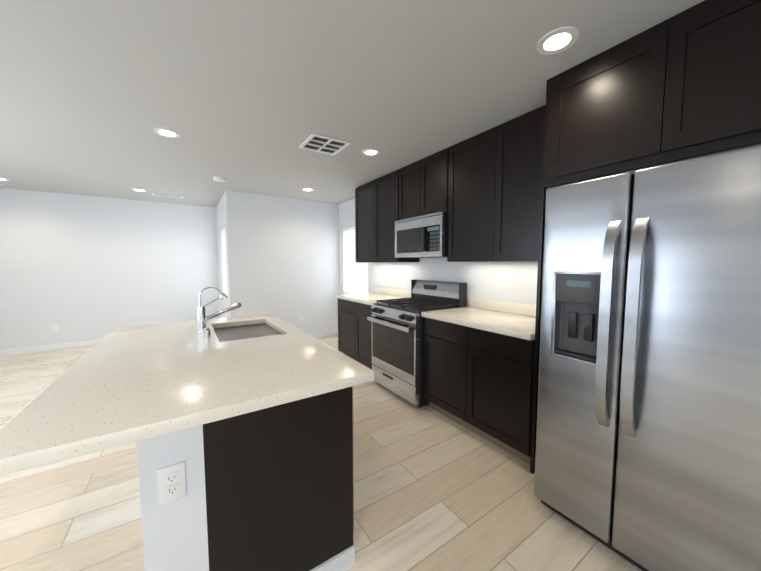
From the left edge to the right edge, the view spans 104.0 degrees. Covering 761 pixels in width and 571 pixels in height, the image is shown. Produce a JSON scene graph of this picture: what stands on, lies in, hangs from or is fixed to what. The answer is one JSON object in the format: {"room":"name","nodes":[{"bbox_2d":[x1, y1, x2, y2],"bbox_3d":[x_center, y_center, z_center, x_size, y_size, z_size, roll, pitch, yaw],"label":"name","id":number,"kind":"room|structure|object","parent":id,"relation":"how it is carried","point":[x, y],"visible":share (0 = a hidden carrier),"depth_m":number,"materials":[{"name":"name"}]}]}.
{"room":"kitchen","nodes":[
{"label":"kitchen","id":0,"kind":"room"},
{"bbox_2d":[0,188,219,349],"bbox_3d":[-4.859,-0.222,4.842,3.900,2.440,0.150,-3,5,-33],"label":"wall","id":1,"kind":"structure","parent":0,"point":[77,268],"depth_m":4.88,"materials":[{"name":"white paint"}]},
{"bbox_2d":[0,339,99,355],"bbox_3d":[-4.738,0.949,4.907,3.720,0.095,0.016,-3,5,-33],"label":"baseboard","id":2,"kind":"structure","parent":1,"relation":"attached to","point":[24,350],"depth_m":4.61,"materials":[{"name":"white wood"}]},
{"bbox_2d":[51,324,57,331],"bbox_3d":[-5.099,0.664,4.652,0.072,0.116,0.007,-3,5,-33],"label":"electrical outlet","id":3,"kind":"object","parent":1,"relation":"attached to","point":[54,327],"visible":1,"depth_m":4.65,"materials":[{"name":"white plastic"}]},
{"bbox_2d":[216,193,228,317],"bbox_3d":[-2.770,-0.259,5.353,0.150,2.440,1.600,-3,5,-33],"label":"wall","id":4,"kind":"structure","parent":0,"point":[221,222],"depth_m":5.41,"materials":[{"name":"white paint"}]},
{"bbox_2d":[219,224,227,298],"bbox_3d":[-2.690,-0.418,5.196,0.147,1.220,1.050,-3,5,-33],"label":"window","id":5,"kind":"structure","parent":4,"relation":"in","point":[224,270],"depth_m":5.30,"materials":[{"name":"white"}]},
{"bbox_2d":[225,191,339,334],"bbox_3d":[-1.578,-0.240,5.093,1.850,2.440,0.150,-3,5,-33],"label":"wall","id":6,"kind":"structure","parent":0,"point":[282,258],"depth_m":4.97,"materials":[{"name":"white paint"}]},
{"bbox_2d":[310,331,337,338],"bbox_3d":[-1.538,0.934,5.106,1.863,0.095,0.016,-3,5,-33],"label":"baseboard","id":7,"kind":"structure","parent":6,"relation":"attached to","point":[334,333],"depth_m":5.45,"materials":[{"name":"white wood"}]},
{"bbox_2d":[0,336,641,570],"bbox_3d":[-1.666,1.274,1.929,5.900,0.120,8.700,-3,5,-33],"label":"floor","id":8,"kind":"structure","parent":0,"point":[434,490],"depth_m":1.67,"materials":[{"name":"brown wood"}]},
{"bbox_2d":[137,387,354,570],"bbox_3d":[-0.834,0.785,1.783,0.808,0.875,1.582,-3,5,-33],"label":"kitchen island","id":9,"kind":"object","parent":8,"relation":"on","point":[248,420],"depth_m":1.10,"materials":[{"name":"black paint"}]},
{"bbox_2d":[157,461,185,505],"bbox_3d":[-0.662,0.628,0.944,0.072,0.116,0.007,-3,5,-33],"label":"outlet","id":10,"kind":"object","parent":9,"relation":"attached to","point":[171,480],"visible":1,"depth_m":0.94,"materials":[{"name":"white plastic"}]},
{"bbox_2d":[0,313,374,475],"bbox_3d":[-0.936,0.337,1.636,1.050,0.040,1.720,-3,5,-33],"label":"island countertop","id":11,"kind":"structure","parent":9,"relation":"on","point":[141,383],"depth_m":1.08,"materials":[{"name":"beige stone"}]},
{"bbox_2d":[196,287,239,334],"bbox_3d":[-1.051,0.151,1.931,0.252,0.289,0.060,-3,5,-33],"label":"faucet","id":12,"kind":"object","parent":11,"relation":"on","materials":[{"name":"silver metal"}]},
{"bbox_2d":[212,319,283,342],"bbox_3d":[-0.908,0.432,2.028,0.448,0.231,0.678,-3,5,-33],"label":"sink","id":13,"kind":"object","parent":11,"relation":"in","point":[234,330],"depth_m":2.10,"materials":[{"name":"silver metal"}]},
{"bbox_2d":[335,286,410,369],"bbox_3d":[-0.082,0.555,3.976,0.642,1.015,1.058,-3,5,-33],"label":"base cabinet","id":14,"kind":"object","parent":8,"relation":"on","point":[354,331],"visible":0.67,"depth_m":3.85,"materials":[{"name":"brown wood"}]},
{"bbox_2d":[335,286,410,304],"bbox_3d":[-0.082,0.119,3.944,0.642,0.140,1.058,-3,5,-33],"label":"countertop","id":15,"kind":"structure","parent":14,"relation":"on","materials":[{"name":"white stone"}]},
{"bbox_2d":[367,279,466,407],"bbox_3d":[0.360,0.540,3.170,0.738,1.163,0.760,-3,5,-33],"label":"range","id":16,"kind":"object","parent":8,"relation":"on","point":[397,346],"visible":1,"depth_m":2.99,"materials":[{"name":"silver metal"}]},
{"bbox_2d":[421,297,535,464],"bbox_3d":[0.916,0.665,2.472,0.642,1.015,1.022,-3,5,-33],"label":"base cabinet","id":17,"kind":"object","parent":8,"relation":"on","point":[478,363],"visible":0.77,"depth_m":2.24,"materials":[{"name":"brown wood"}]},
{"bbox_2d":[421,297,535,340],"bbox_3d":[0.916,0.229,2.440,0.642,0.140,1.022,-3,5,-33],"label":"countertop","id":18,"kind":"structure","parent":17,"relation":"on","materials":[{"name":"white stone"}]},
{"bbox_2d":[534,144,760,570],"bbox_3d":[1.414,0.378,1.425,0.888,1.740,0.910,-3,5,-33],"label":"fridge","id":19,"kind":"object","parent":8,"relation":"on","point":[648,446],"visible":1,"depth_m":1.19,"materials":[{"name":"grey metal"}]},
{"bbox_2d":[0,0,704,206],"bbox_3d":[-1.666,-1.280,1.743,5.900,0.120,8.700,-3,5,-33],"label":"ceiling","id":20,"kind":"structure","parent":0,"point":[248,96],"depth_m":1.80,"materials":[{"name":"grey paint"}]},
{"bbox_2d":[131,188,146,191],"bbox_3d":[-3.565,-1.409,4.393,0.179,0.005,0.179,1,4,11],"label":"recessed light","id":21,"kind":"object","parent":20,"relation":"in","point":[135,189],"depth_m":4.40,"materials":[{"name":"white plastic"}]},
{"bbox_2d":[154,128,179,137],"bbox_3d":[-1.777,-1.270,2.476,0.179,0.005,0.179,1,4,11],"label":"recessed light","id":22,"kind":"object","parent":20,"relation":"in","point":[164,132],"depth_m":2.46,"materials":[{"name":"white"}]},
{"bbox_2d":[152,192,182,197],"bbox_3d":[-3.359,-1.429,4.697,0.400,0.012,0.170,-3,5,-33],"label":"ceiling vent","id":23,"kind":"object","parent":20,"relation":"in","point":[168,195],"visible":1,"depth_m":4.70,"materials":[{"name":"white metal"}]},
{"bbox_2d":[213,176,224,181],"bbox_3d":[-2.053,-1.349,3.778,0.140,0.038,0.140,-3,5,-33],"label":"smoke detector","id":24,"kind":"object","parent":20,"relation":"attached to","point":[218,179],"visible":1,"depth_m":3.73,"materials":[{"name":"white plastic"}]},
{"bbox_2d":[302,188,313,190],"bbox_3d":[-1.066,-1.408,4.368,0.179,0.005,0.179,1,4,11],"label":"recessed light","id":25,"kind":"object","parent":20,"relation":"in","point":[304,189],"depth_m":4.35,"materials":[{"name":"white"}]},
{"bbox_2d":[299,133,350,155],"bbox_3d":[-0.514,-1.285,2.724,0.360,0.012,0.360,-3,5,-33],"label":"ceiling vent","id":26,"kind":"object","parent":20,"relation":"in","point":[314,142],"visible":1,"depth_m":2.71,"materials":[{"name":"white metal"}]},
{"bbox_2d":[362,149,379,155],"bbox_3d":[-0.095,-1.301,2.905,0.179,0.005,0.179,1,4,11],"label":"recessed light","id":27,"kind":"object","parent":20,"relation":"in","point":[368,152],"depth_m":2.91,"materials":[{"name":"white plastic"}]},
{"bbox_2d":[536,27,578,54],"bbox_3d":[0.866,-1.195,1.457,0.179,0.005,0.179,1,4,11],"label":"recessed light","id":28,"kind":"object","parent":20,"relation":"in","point":[558,40],"depth_m":1.45,"materials":[{"name":"white"}]},
{"bbox_2d":[339,198,537,306],"bbox_3d":[1.173,-0.070,2.754,0.150,2.440,7.100,-3,5,-33],"label":"wall","id":29,"kind":"structure","parent":0,"point":[487,280],"depth_m":3.13,"materials":[{"name":"white paint"}]},
{"bbox_2d":[342,225,367,293],"bbox_3d":[-0.428,-0.422,5.086,0.049,1.192,0.942,-3,5,-33],"label":"window blinds","id":30,"kind":"object","parent":29,"relation":"attached to","point":[355,278],"visible":0.48,"depth_m":5.19,"materials":[{"name":"white"}]},
{"bbox_2d":[355,182,370,262],"bbox_3d":[-0.072,-0.856,4.143,0.327,1.066,0.579,-3,5,-33],"label":"upper cabinet","id":31,"kind":"object","parent":29,"relation":"attached to","point":[362,193],"depth_m":4.12,"materials":[{"name":"black wood"}]},
{"bbox_2d":[371,168,418,262],"bbox_3d":[0.200,-0.827,3.733,0.327,1.066,0.647,-3,5,-33],"label":"upper cabinet","id":32,"kind":"object","parent":29,"relation":"attached to","point":[387,190],"depth_m":3.65,"materials":[{"name":"black wood"}]},
{"bbox_2d":[403,162,414,218],"bbox_3d":[0.465,-1.034,3.317,0.327,0.592,0.440,-3,5,-33],"label":"upper cabinet","id":33,"kind":"object","parent":29,"relation":"attached to","point":[409,170],"depth_m":3.26,"materials":[{"name":"black wood"}]},
{"bbox_2d":[415,148,446,216],"bbox_3d":[0.642,-1.014,3.051,0.327,0.592,0.440,-3,5,-33],"label":"upper cabinet","id":34,"kind":"object","parent":29,"relation":"attached to","point":[430,171],"depth_m":2.97,"materials":[{"name":"black wood"}]},
{"bbox_2d":[395,212,447,257],"bbox_3d":[0.514,-0.512,3.195,0.422,0.418,0.752,-3,5,-33],"label":"microwave","id":35,"kind":"object","parent":34,"relation":"attached to","point":[424,236],"visible":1,"depth_m":3.01,"materials":[{"name":"silver metal"}]},
{"bbox_2d":[447,131,486,261],"bbox_3d":[0.904,-0.749,2.673,0.327,1.066,0.639,-3,5,-33],"label":"upper cabinet","id":36,"kind":"object","parent":29,"relation":"attached to","point":[466,159],"depth_m":2.61,"materials":[{"name":"black wood"}]},
{"bbox_2d":[510,277,517,289],"bbox_3d":[1.174,-0.020,2.613,0.007,0.116,0.072,-3,5,-33],"label":"outlet","id":37,"kind":"object","parent":29,"relation":"attached to","point":[513,283],"visible":1,"depth_m":2.61,"materials":[{"name":"white plastic"}]},
{"bbox_2d":[483,108,545,263],"bbox_3d":[1.172,-0.720,2.269,0.327,1.066,0.571,-3,5,-33],"label":"upper cabinet","id":38,"kind":"object","parent":29,"relation":"attached to","point":[513,231],"depth_m":2.23,"materials":[{"name":"black wood"}]},
{"bbox_2d":[535,30,646,191],"bbox_3d":[1.384,-0.898,1.691,0.596,0.626,0.600,-3,5,-33],"label":"upper cabinet","id":39,"kind":"object","parent":29,"relation":"attached to","point":[589,118],"depth_m":1.56,"materials":[{"name":"black wood"}]},
{"bbox_2d":[639,0,760,168],"bbox_3d":[1.649,-0.869,1.291,0.596,0.626,0.600,-3,5,-33],"label":"upper cabinet","id":40,"kind":"object","parent":29,"relation":"attached to","point":[685,84],"depth_m":1.24,"materials":[{"name":"black wood"}]}
]}

